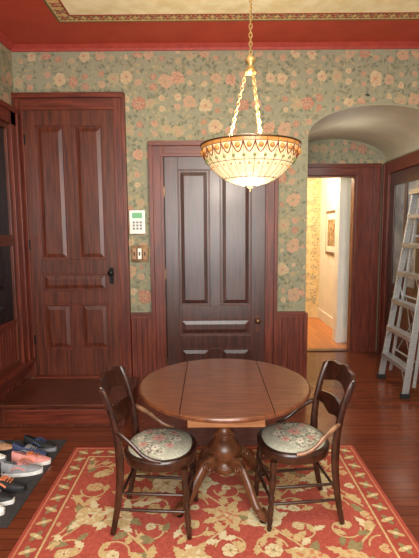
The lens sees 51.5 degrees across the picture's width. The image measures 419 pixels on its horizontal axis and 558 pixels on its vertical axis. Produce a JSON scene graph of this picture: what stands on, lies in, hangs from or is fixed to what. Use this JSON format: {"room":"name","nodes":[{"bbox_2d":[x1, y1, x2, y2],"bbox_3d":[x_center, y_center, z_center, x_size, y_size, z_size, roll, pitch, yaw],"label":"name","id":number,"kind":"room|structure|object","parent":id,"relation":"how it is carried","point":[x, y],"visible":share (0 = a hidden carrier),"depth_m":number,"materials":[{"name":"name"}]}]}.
{"room":"dining room","nodes":[
{"label":"dining room","id":0,"kind":"room"},
{"bbox_2d":[0,42,13,104],"bbox_3d":[-1.911,-0.157,1.239,0.120,3.410,6.100,0,6,0],"label":"wall","id":1,"kind":"structure","parent":0,"point":[2,74],"depth_m":3.97,"materials":[{"name":"green paper"}]},
{"bbox_2d":[0,44,12,105],"bbox_3d":[-1.854,-0.790,3.280,0.002,2.500,1.896,0,6,0],"label":"flowers","id":2,"kind":"object","parent":1,"relation":"attached to","point":[8,76],"visible":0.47,"depth_m":3.98,"materials":[{"name":"pink paper"}]},
{"bbox_2d":[0,318,30,401],"bbox_3d":[-1.824,1.108,1.378,0.035,0.864,6.100,0,6,0],"label":"trim","id":3,"kind":"structure","parent":1,"relation":"attached to","point":[8,344],"depth_m":3.95,"materials":[{"name":"brown wood"}]},
{"bbox_2d":[0,99,34,393],"bbox_3d":[-1.802,-0.245,3.467,0.100,2.515,1.510,0,6,0],"label":"window","id":4,"kind":"structure","parent":1,"relation":"in","point":[13,270],"depth_m":4.00,"materials":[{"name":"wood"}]},
{"bbox_2d":[0,31,418,51],"bbox_3d":[0.461,-1.845,1.054,4.650,0.050,6.100,0,6,0],"label":"crown molding","id":5,"kind":"structure","parent":1,"relation":"attached to","point":[4,40],"depth_m":4.06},
{"bbox_2d":[0,0,418,43],"bbox_3d":[0.460,-1.909,0.987,4.890,0.109,6.220,0,6,0],"label":"ceiling","id":6,"kind":"structure","parent":0,"point":[21,21],"depth_m":3.60,"materials":[{"name":"red paint"}]},
{"bbox_2d":[200,0,301,190],"bbox_3d":[0.215,-1.232,2.279,0.541,1.519,0.541,0,6,0],"label":"pendant lamp","id":7,"kind":"object","parent":6,"relation":"hanging from","point":[249,161],"visible":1,"depth_m":2.18,"materials":[{"name":"beige glass"}]},
{"bbox_2d":[0,317,418,557],"bbox_3d":[0.485,1.350,3.409,4.890,0.100,10.320,0,6,0],"label":"floor","id":8,"kind":"structure","parent":0,"point":[381,426],"depth_m":3.66,"materials":[{"name":"brown wood"}]},
{"bbox_2d":[0,440,66,527],"bbox_3d":[-1.464,1.358,2.986,0.630,0.008,1.040,0,6,0],"label":"mat","id":9,"kind":"object","parent":8,"relation":"on","point":[11,510],"visible":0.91,"depth_m":2.89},
{"bbox_2d":[0,505,5,515],"bbox_3d":[-1.355,1.347,2.566,0.270,0.103,0.092,-1,6,-6],"label":"shoe","id":10,"kind":"object","parent":9,"relation":"on","point":[2,509],"depth_m":2.57,"materials":[{"name":"white rubber"}]},
{"bbox_2d":[0,453,6,462],"bbox_3d":[-1.625,1.283,3.168,0.270,0.103,0.092,-1,6,-4],"label":"shoe","id":11,"kind":"object","parent":9,"relation":"on","point":[3,457],"depth_m":3.16,"materials":[{"name":"white rubber"}]},
{"bbox_2d":[0,440,11,453],"bbox_3d":[-1.625,1.266,3.318,0.270,0.103,0.092,0,6,0],"label":"shoe","id":12,"kind":"object","parent":9,"relation":"on","point":[4,447],"depth_m":3.29,"materials":[{"name":"beige fabric"}]},
{"bbox_2d":[0,490,14,505],"bbox_3d":[-1.345,1.334,2.687,0.270,0.103,0.092,0,6,2],"label":"shoe","id":13,"kind":"object","parent":9,"relation":"on","point":[5,498],"depth_m":2.67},
{"bbox_2d":[0,475,26,493],"bbox_3d":[-1.326,1.319,2.817,0.270,0.103,0.092,0,6,6],"label":"shoe","id":14,"kind":"object","parent":9,"relation":"on","point":[8,485],"depth_m":2.79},
{"bbox_2d":[1,460,42,477],"bbox_3d":[-1.297,1.298,3.003,0.270,0.103,0.092,-2,6,-10],"label":"shoe","id":15,"kind":"object","parent":9,"relation":"on","point":[11,469],"depth_m":2.97,"materials":[{"name":"grey fabric"}]},
{"bbox_2d":[12,443,47,455],"bbox_3d":[-1.336,1.274,3.229,0.270,0.103,0.092,0,6,8],"label":"shoe","id":16,"kind":"object","parent":9,"relation":"on","point":[15,446],"depth_m":3.22,"materials":[{"name":"blue fabric"}]},
{"bbox_2d":[12,451,50,465],"bbox_3d":[-1.286,1.284,3.131,0.270,0.103,0.092,-1,6,-5],"label":"shoe","id":17,"kind":"object","parent":9,"relation":"on","point":[31,457],"depth_m":3.11,"materials":[{"name":"pink fabric"}]},
{"bbox_2d":[23,434,56,451],"bbox_3d":[-1.308,1.260,3.349,0.270,0.103,0.092,1,6,12],"label":"shoe","id":18,"kind":"object","parent":9,"relation":"on","point":[42,444],"depth_m":3.33,"materials":[{"name":"black fabric"}]},
{"bbox_2d":[0,375,138,426],"bbox_3d":[-1.261,1.125,4.051,1.100,0.235,0.709,0,6,0],"label":"landing step","id":19,"kind":"structure","parent":8,"relation":"on","point":[42,400],"depth_m":3.75,"materials":[{"name":"brown wood"}]},
{"bbox_2d":[8,445,418,557],"bbox_3d":[0.036,1.437,2.151,2.150,0.012,2.460,0,6,0],"label":"floral rug","id":20,"kind":"object","parent":8,"relation":"on","point":[74,519],"visible":0.76,"depth_m":2.51,"materials":[{"name":"red fabric"}]},
{"bbox_2d":[97,365,197,539],"bbox_3d":[-0.340,0.956,2.489,0.536,0.874,0.442,0,6,5],"label":"dining chair","id":21,"kind":"object","parent":20,"relation":"on","point":[169,449],"visible":0.98,"depth_m":2.37,"materials":[{"name":"wood"},{"name":"floral fabric"}]},
{"bbox_2d":[139,359,310,523],"bbox_3d":[0.093,1.001,2.716,1.040,0.728,1.040,0,6,0],"label":"table","id":22,"kind":"object","parent":20,"relation":"on","point":[223,394],"visible":0.83,"depth_m":2.58,"materials":[{"name":"brown wood"}]},
{"bbox_2d":[254,360,355,531],"bbox_3d":[0.550,0.942,2.556,0.536,0.874,0.442,-1,6,-7],"label":"dining chair","id":23,"kind":"object","parent":20,"relation":"on","point":[287,443],"visible":0.99,"depth_m":2.44,"materials":[{"name":"brown wood"}]},
{"bbox_2d":[377,188,418,398],"bbox_3d":[2.089,0.116,4.502,0.396,2.090,0.644,0,6,0],"label":"step ladder","id":24,"kind":"object","parent":8,"relation":"on","point":[407,368],"visible":1,"depth_m":4.62,"materials":[{"name":"metal"}]},
{"bbox_2d":[11,49,418,378],"bbox_3d":[0.471,-0.517,4.330,4.890,3.410,0.120,0,6,0],"label":"wall","id":25,"kind":"structure","parent":0,"point":[41,80],"depth_m":4.13,"materials":[{"name":"green paper"}]},
{"bbox_2d":[22,110,119,374],"bbox_3d":[-1.336,-0.306,4.232,0.857,2.600,0.115,0,6,0],"label":"door","id":26,"kind":"structure","parent":25,"relation":"in","point":[69,154],"depth_m":4.25,"materials":[{"name":"brown wood"}]},
{"bbox_2d":[11,92,132,377],"bbox_3d":[-1.323,-0.380,4.248,1.059,2.764,0.069,0,6,0],"label":"trim","id":27,"kind":"structure","parent":25,"relation":"attached to","point":[114,101],"depth_m":4.17,"materials":[{"name":"brown wood"}]},
{"bbox_2d":[129,210,145,233],"bbox_3d":[-0.704,-0.556,4.247,0.150,0.225,0.034,0,6,0],"label":"keypad","id":28,"kind":"object","parent":25,"relation":"attached to","point":[137,217],"visible":1,"depth_m":4.23,"materials":[{"name":"white plastic"}]},
{"bbox_2d":[131,245,148,261],"bbox_3d":[-0.690,-0.249,4.287,0.175,0.165,0.022,0,6,0],"label":"switch plate","id":29,"kind":"object","parent":25,"relation":"attached to","point":[139,253],"visible":1,"depth_m":4.29,"materials":[{"name":"brown metal"}]},
{"bbox_2d":[148,140,277,371],"bbox_3d":[0.045,-0.063,4.285,1.243,2.524,0.069,0,6,0],"label":"trim","id":30,"kind":"structure","parent":25,"relation":"attached to","point":[157,150],"depth_m":4.25,"materials":[{"name":"brown wood"}]},
{"bbox_2d":[163,157,265,365],"bbox_3d":[0.054,0.009,4.268,0.988,2.375,0.115,0,6,0],"label":"door","id":31,"kind":"structure","parent":25,"relation":"in","point":[214,227],"depth_m":4.28,"materials":[{"name":"brown wood"}]},
{"bbox_2d":[14,49,418,311],"bbox_3d":[0.470,-0.913,4.224,4.643,2.500,0.002,0,6,0],"label":"flowers","id":32,"kind":"object","parent":25,"relation":"attached to","point":[139,103],"visible":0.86,"depth_m":4.13,"materials":[{"name":"pink paper"}]},
{"bbox_2d":[131,311,307,395],"bbox_3d":[1.011,0.753,4.393,3.590,0.864,0.035,0,6,0],"label":"wainscoting","id":33,"kind":"structure","parent":25,"relation":"attached to","point":[292,326],"depth_m":4.38,"materials":[{"name":"brown wood"}]},
{"bbox_2d":[305,178,320,316],"bbox_3d":[1.394,-0.754,8.277,2.000,3.000,0.123,0,6,0],"label":"wall","id":34,"kind":"structure","parent":0,"point":[313,184],"depth_m":8.23,"materials":[{"name":"gold wallpaper"}]},
{"bbox_2d":[317,178,335,328],"bbox_3d":[2.145,-0.657,7.349,0.140,3.000,1.750,0,6,0],"label":"wall","id":35,"kind":"structure","parent":0,"point":[328,185],"depth_m":7.81,"materials":[{"name":"white paint"}]},
{"bbox_2d":[325,210,334,254],"bbox_3d":[2.075,-0.781,7.335,0.038,0.750,0.750,0,6,0],"label":"wall picture","id":36,"kind":"object","parent":35,"relation":"attached to","point":[330,215],"visible":0.69,"depth_m":7.38,"materials":[{"name":"brown wood"}]},
{"bbox_2d":[332,178,350,342],"bbox_3d":[2.081,-0.552,6.405,0.430,3.000,0.210,0,6,0],"label":"trim","id":37,"kind":"structure","parent":35,"relation":"attached to","point":[343,185],"depth_m":6.37,"materials":[{"name":"white paint"}]},
{"bbox_2d":[308,139,385,350],"bbox_3d":[1.585,-0.697,5.879,1.500,3.410,0.123,0,6,0],"label":"wall","id":38,"kind":"structure","parent":0,"point":[327,151],"depth_m":5.72,"materials":[{"name":"green paper"}]},
{"bbox_2d":[307,163,381,351],"bbox_3d":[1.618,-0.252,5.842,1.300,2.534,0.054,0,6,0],"label":"trim","id":39,"kind":"structure","parent":38,"relation":"attached to","point":[368,175],"depth_m":5.81,"materials":[{"name":"brown wood"}]},
{"bbox_2d":[308,104,418,160],"bbox_3d":[1.635,-1.881,4.905,1.380,0.843,1.559,0,6,0],"label":"ceiling","id":40,"kind":"structure","parent":0,"point":[393,130],"depth_m":4.85,"materials":[{"name":"paint"}]},
{"bbox_2d":[386,148,418,161],"bbox_3d":[2.395,-0.624,5.165,0.120,3.410,1.560,0,6,0],"label":"wall","id":41,"kind":"structure","parent":0,"point":[418,148],"depth_m":5.21,"materials":[{"name":"beige paint"}]},
{"bbox_2d":[377,150,418,382],"bbox_3d":[2.303,-0.183,5.183,0.070,2.530,1.200,0,6,0],"label":"trim","id":42,"kind":"structure","parent":41,"relation":"attached to","point":[411,159],"depth_m":5.64,"materials":[{"name":"brown wood"}]},
{"bbox_2d":[384,165,418,376],"bbox_3d":[2.323,-0.108,5.191,0.030,2.380,0.900,0,6,0],"label":"glazed door","id":43,"kind":"structure","parent":41,"relation":"in","point":[402,181],"depth_m":5.25,"materials":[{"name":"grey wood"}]}
]}

